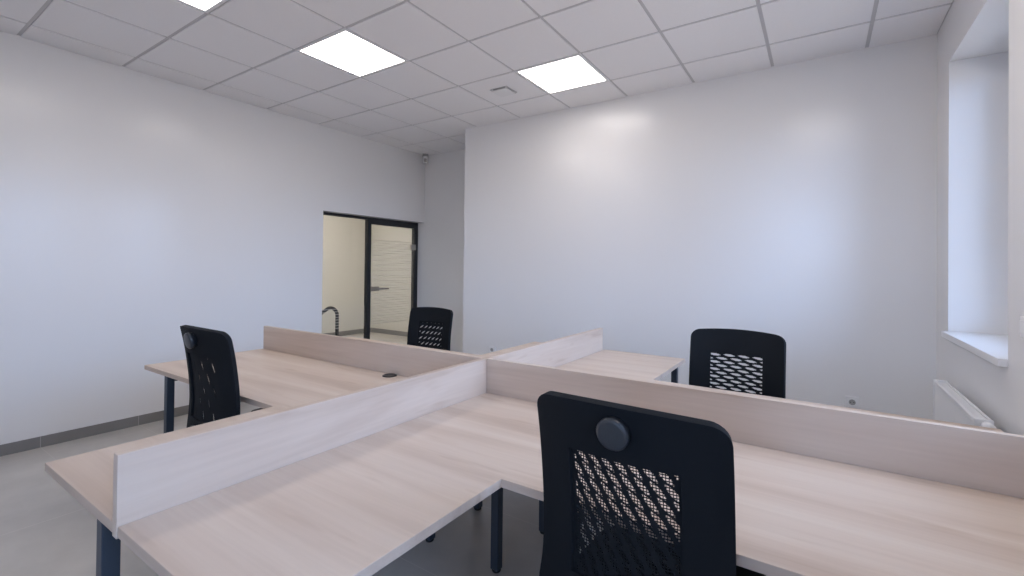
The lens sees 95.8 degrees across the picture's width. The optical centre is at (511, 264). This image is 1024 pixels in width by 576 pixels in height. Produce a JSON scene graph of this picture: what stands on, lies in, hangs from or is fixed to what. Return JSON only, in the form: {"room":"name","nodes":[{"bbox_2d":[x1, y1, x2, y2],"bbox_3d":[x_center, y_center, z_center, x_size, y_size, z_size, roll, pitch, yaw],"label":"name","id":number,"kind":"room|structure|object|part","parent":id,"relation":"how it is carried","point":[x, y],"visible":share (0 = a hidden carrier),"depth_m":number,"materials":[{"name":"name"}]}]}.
{"room":"open-plan office","nodes":[
{"label":"open-plan office","id":0,"kind":"room"},
{"bbox_2d":[0,31,424,444],"bbox_3d":[-3.374,-0.185,3.857,0.250,3.103,7.170,0,-1,34],"label":"wall","id":1,"kind":"structure","parent":0,"point":[136,207],"depth_m":3.93,"materials":[{"name":"white paint"}]},
{"bbox_2d":[0,401,241,456],"bbox_3d":[-3.647,1.318,3.223,0.011,0.080,5.170,0,-1,34],"label":"baseboard","id":2,"kind":"structure","parent":1,"relation":"attached to","point":[51,439],"depth_m":3.64,"materials":[{"name":"grey"}]},
{"bbox_2d":[322,212,417,338],"bbox_3d":[-1.866,0.393,6.155,0.106,2.017,1.660,0,-1,34],"label":"door","id":3,"kind":"structure","parent":1,"relation":"in","point":[369,221],"depth_m":6.25,"materials":[{"name":"black metal"}]},
{"bbox_2d":[322,215,372,333],"bbox_3d":[-4.878,-0.176,6.933,0.200,3.103,7.150,0,-1,34],"label":"wall","id":4,"kind":"structure","parent":0,"point":[343,238],"depth_m":9.12,"materials":[{"name":"white paint"}]},
{"bbox_2d":[324,328,370,335],"bbox_3d":[-4.807,1.330,6.863,0.010,0.090,6.750,0,-1,34],"label":"baseboard","id":5,"kind":"structure","parent":4,"relation":"attached to","point":[357,331],"depth_m":9.22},
{"bbox_2d":[0,332,766,575],"bbox_3d":[-1.646,1.445,3.802,9.265,0.120,8.950,0,-1,34],"label":"floor","id":6,"kind":"structure","parent":0,"point":[45,530],"depth_m":2.37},
{"bbox_2d":[180,325,262,427],"bbox_3d":[-1.397,0.838,2.380,0.619,1.077,0.599,0,-1,34],"label":"office chair","id":7,"kind":"object","parent":6,"relation":"on","point":[205,348],"visible":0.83,"depth_m":2.16,"materials":[{"name":"black fabric"}]},
{"bbox_3d":[-1.482,0.593,2.220,0.270,0.321,0.040,0,-1,34],"label":"panel","id":8,"kind":"part","parent":7,"relation":"part of","materials":[{"name":"black"}]},
{"bbox_2d":[45,349,434,575],"bbox_3d":[-1.433,1.002,2.314,2.072,0.747,1.476,0,-1,34],"label":"desk","id":9,"kind":"object","parent":6,"relation":"on","point":[269,380],"visible":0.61,"depth_m":2.28,"materials":[{"name":"brown wood"}]},
{"bbox_3d":[-1.051,1.008,1.200,0.040,0.702,0.040,0,-1,34],"label":"leg","id":10,"kind":"part","parent":9,"relation":"part of","materials":[{"name":"blue"}]},
{"bbox_3d":[-2.047,1.009,2.760,0.040,0.702,0.040,0,-1,34],"label":"leg","id":11,"kind":"part","parent":9,"relation":"part of","materials":[{"name":"blue"}]},
{"bbox_2d":[112,328,602,538],"bbox_3d":[-0.133,0.580,2.365,0.028,0.202,2.992,0,-1,34],"label":"divider","id":12,"kind":"object","parent":9,"relation":"attached to","point":[152,478],"visible":0.76,"depth_m":1.46,"materials":[{"name":"brown wood"}]},
{"bbox_2d":[263,326,483,376],"bbox_3d":[-1.012,0.575,2.943,2.074,0.202,0.026,0,-1,34],"label":"divider","id":13,"kind":"object","parent":9,"relation":"attached to","point":[401,360],"visible":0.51,"depth_m":2.88,"materials":[{"name":"brown wood"}]},
{"bbox_3d":[-0.409,1.024,2.325,0.040,0.702,0.040,0,-1,34],"label":"leg","id":14,"kind":"part","parent":9,"relation":"part of","materials":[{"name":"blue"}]},
{"bbox_2d":[322,306,338,335],"bbox_3d":[-2.903,1.013,6.766,0.109,0.765,0.831,0,-1,43],"label":"handrail","id":15,"kind":"object","parent":6,"relation":"on","point":[335,310],"visible":0.34,"depth_m":7.01,"materials":[{"name":"black metal"}]},
{"bbox_2d":[407,307,452,350],"bbox_3d":[-0.812,0.895,4.035,0.615,1.002,0.619,0,-1,28],"label":"office chair","id":16,"kind":"object","parent":6,"relation":"on","point":[419,316],"visible":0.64,"depth_m":4.24,"materials":[{"name":"black plastic"}]},
{"bbox_3d":[-0.738,0.693,4.227,0.270,0.321,0.040,0,-1,28],"label":"panel","id":17,"kind":"part","parent":16,"relation":"part of","materials":[{"name":"black"}]},
{"bbox_2d":[349,337,541,510],"bbox_3d":[-0.590,1.025,3.584,2.072,0.740,1.516,0,-1,34],"label":"desk","id":18,"kind":"object","parent":6,"relation":"on","point":[477,507],"visible":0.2,"depth_m":3.55,"materials":[{"name":"brown wood"}]},
{"bbox_3d":[-0.191,1.029,2.632,0.040,0.702,0.040,0,-1,34],"label":"leg","id":19,"kind":"part","parent":18,"relation":"part of","materials":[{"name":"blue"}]},
{"bbox_2d":[118,393,1023,575],"bbox_3d":[0.297,1.015,1.164,2.014,0.740,1.474,0,-1,34],"label":"desk","id":20,"kind":"object","parent":6,"relation":"on","point":[354,508],"visible":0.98,"depth_m":1.21,"materials":[{"name":"brown wood"}]},
{"bbox_3d":[-0.067,1.026,2.098,0.040,0.702,0.040,0,-1,34],"label":"leg","id":21,"kind":"part","parent":20,"relation":"part of","materials":[{"name":"blue"}]},
{"bbox_2d":[486,358,1023,498],"bbox_3d":[0.717,0.584,1.795,2.016,0.202,0.026,0,-1,34],"label":"divider","id":22,"kind":"object","parent":20,"relation":"attached to","point":[973,458],"visible":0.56,"depth_m":1.56,"materials":[{"name":"brown wood"}]},
{"bbox_2d":[537,391,765,575],"bbox_3d":[0.381,0.856,1.269,0.617,1.062,0.592,0,-1,36],"label":"office chair","id":23,"kind":"object","parent":6,"relation":"on","point":[700,452],"visible":0.98,"depth_m":1.06,"materials":[{"name":"black plastic"}]},
{"bbox_3d":[0.260,0.618,1.093,0.270,0.321,0.040,0,-1,36],"label":"panel","id":24,"kind":"part","parent":23,"relation":"part of","materials":[{"name":"black"}]},
{"bbox_3d":[0.401,0.897,1.292,0.470,0.090,0.470,0,-1,36],"label":"seat","id":25,"kind":"part","parent":23,"relation":"part of","materials":[{"name":"black fabric"}]},
{"bbox_3d":[0.590,0.733,1.135,0.064,0.026,0.238,0,-1,36],"label":"armrest","id":26,"kind":"part","parent":23,"relation":"part of","materials":[{"name":"black plastic"}]},
{"bbox_2d":[689,328,785,398],"bbox_3d":[1.099,0.882,2.386,0.608,1.042,0.587,0,-1,37],"label":"office chair","id":27,"kind":"object","parent":6,"relation":"on","point":[771,348],"visible":0.44,"depth_m":2.56,"materials":[{"name":"black fabric"}]},
{"bbox_3d":[1.236,0.661,2.558,0.270,0.321,0.040,0,-1,34],"label":"panel","id":28,"kind":"part","parent":27,"relation":"part of","materials":[{"name":"black"}]},
{"bbox_2d":[539,350,1002,533],"bbox_3d":[1.140,1.034,2.435,2.014,0.740,1.516,0,-1,34],"label":"desk","id":29,"kind":"object","parent":6,"relation":"on","point":[653,368],"visible":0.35,"depth_m":2.94,"materials":[{"name":"brown wood"}]},
{"bbox_3d":[0.169,1.031,2.405,0.040,0.702,0.040,0,-1,34],"label":"leg","id":30,"kind":"part","parent":29,"relation":"part of","materials":[{"name":"blue"}]},
{"bbox_3d":[1.151,1.048,3.283,0.040,0.702,0.040,0,-1,34],"label":"leg","id":31,"kind":"part","parent":29,"relation":"part of","materials":[{"name":"blue"}]},
{"bbox_2d":[371,225,411,331],"bbox_3d":[-1.736,-0.125,9.018,2.730,3.103,0.200,0,-1,34],"label":"wall","id":32,"kind":"structure","parent":0,"point":[387,234],"depth_m":9.35,"materials":[{"name":"white paint"}]},
{"bbox_2d":[371,328,407,336],"bbox_3d":[-1.806,1.380,8.915,2.720,0.090,0.010,0,-1,34],"label":"baseboard","id":33,"kind":"structure","parent":32,"relation":"attached to","point":[376,330],"depth_m":9.35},
{"bbox_2d":[417,149,464,352],"bbox_3d":[-0.768,-0.135,6.580,1.580,3.103,0.250,0,-1,34],"label":"wall","id":34,"kind":"structure","parent":0,"point":[440,272],"depth_m":6.56,"materials":[{"name":"white paint"}]},
{"bbox_2d":[423,154,427,163],"bbox_3d":[-1.256,-1.522,6.709,0.080,0.137,0.070,1,0,-11],"label":"sensor","id":35,"kind":"object","parent":34,"relation":"attached to","point":[425,156],"visible":1,"depth_m":6.68,"materials":[{"name":"white plastic"}]},
{"bbox_2d":[0,0,952,154],"bbox_3d":[-0.874,-1.631,2.426,5.477,0.020,6.826,0,-1,34],"label":"ceiling","id":36,"kind":"structure","parent":0,"point":[403,29],"depth_m":3.34,"materials":[{"name":"tile"}]},
{"bbox_2d":[177,0,227,12],"bbox_3d":[-1.894,-1.636,2.591,0.595,0.014,0.595,0,-1,34],"label":"recessed light","id":37,"kind":"object","parent":36,"relation":"in","point":[206,6],"visible":1,"depth_m":2.90,"materials":[{"name":"white plastic"}]},
{"bbox_2d":[182,0,220,9],"bbox_3d":[-1.894,-1.635,2.591,0.551,0.007,0.551,0,-1,34],"label":"diffuser","id":38,"kind":"object","parent":37,"relation":"attached to","point":[198,4],"depth_m":2.90,"materials":[{"name":"white plastic"}]},
{"bbox_2d":[295,28,408,77],"bbox_3d":[-1.231,-1.621,3.591,0.595,0.014,0.595,0,-1,34],"label":"recessed light","id":39,"kind":"object","parent":36,"relation":"in","point":[344,49],"visible":1,"depth_m":3.56,"materials":[{"name":"white plastic"}]},
{"bbox_2d":[1,0,951,150],"bbox_3d":[-0.875,-1.639,2.425,5.485,0.023,6.830,0,-1,34],"label":"trim","id":40,"kind":"structure","parent":36,"relation":"attached to","point":[46,4],"depth_m":3.29,"materials":[{"name":"grey metal"}]},
{"bbox_2d":[460,71,546,105],"bbox_3d":[-0.067,-1.599,4.259,0.576,0.036,0.576,0,-1,34],"label":"ceiling vent","id":41,"kind":"object","parent":36,"relation":"in","point":[523,89],"visible":0.96,"depth_m":4.22,"materials":[{"name":"metal"}]},
{"bbox_3d":[-0.078,-1.585,4.278,0.164,0.008,0.164,0,-1,34],"label":"plate","id":42,"kind":"part","parent":41,"relation":"part of","materials":[{"name":"white plastic"}]},
{"bbox_2d":[514,53,609,93],"bbox_3d":[0.433,-1.600,3.927,0.595,0.014,0.595,0,-1,34],"label":"recessed light","id":43,"kind":"object","parent":36,"relation":"in","point":[574,71],"visible":1,"depth_m":3.90,"materials":[{"name":"white plastic"}]},
{"bbox_2d":[463,34,936,419],"bbox_3d":[1.569,-0.125,4.607,4.495,3.103,0.952,0,-1,34],"label":"wall","id":44,"kind":"structure","parent":0,"point":[796,202],"depth_m":3.84,"materials":[{"name":"white paint"}]},
{"bbox_2d":[489,346,495,352],"bbox_3d":[-0.222,0.962,5.196,0.082,0.082,0.020,0,-1,34],"label":"wall socket","id":45,"kind":"object","parent":44,"relation":"attached to","point":[491,348],"visible":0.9,"depth_m":5.19,"materials":[{"name":"white plastic"}]},
{"bbox_2d":[845,396,858,408],"bbox_3d":[2.493,1.012,3.393,0.082,0.082,0.020,0,-1,34],"label":"wall socket","id":46,"kind":"object","parent":44,"relation":"attached to","point":[850,401],"visible":1,"depth_m":3.39,"materials":[{"name":"white plastic"}]},
{"bbox_2d":[936,0,1023,434],"bbox_3d":[1.247,-0.163,0.368,0.340,3.103,6.468,0,-1,34],"label":"wall","id":47,"kind":"structure","parent":0,"point":[980,259],"depth_m":2.76,"materials":[{"name":"white paint"}]},
{"bbox_2d":[933,379,996,428],"bbox_3d":[2.272,0.970,2.320,0.102,0.592,0.931,0,-1,34],"label":"radiator","id":48,"kind":"object","parent":47,"relation":"attached to","point":[949,405],"visible":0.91,"depth_m":2.37,"materials":[{"name":"white metal"}]},
{"bbox_3d":[2.256,0.983,2.364,0.020,0.565,0.848,0,-1,34],"label":"panel","id":49,"kind":"part","parent":48,"relation":"part of","materials":[{"name":"white metal"}]},
{"bbox_2d":[941,331,1007,366],"bbox_3d":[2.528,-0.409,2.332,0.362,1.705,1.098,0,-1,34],"label":"windowsill","id":50,"kind":"structure","parent":47,"relation":"in","point":[993,348],"depth_m":2.38,"materials":[{"name":"white plastic"}]},
{"bbox_2d":[1020,316,1023,337],"bbox_3d":[1.968,0.243,1.777,0.015,0.082,0.082,0,-1,34],"label":"light switch","id":51,"kind":"object","parent":47,"relation":"attached to","point":[1021,317],"visible":1,"depth_m":1.78,"materials":[{"name":"white plastic"}]}
]}

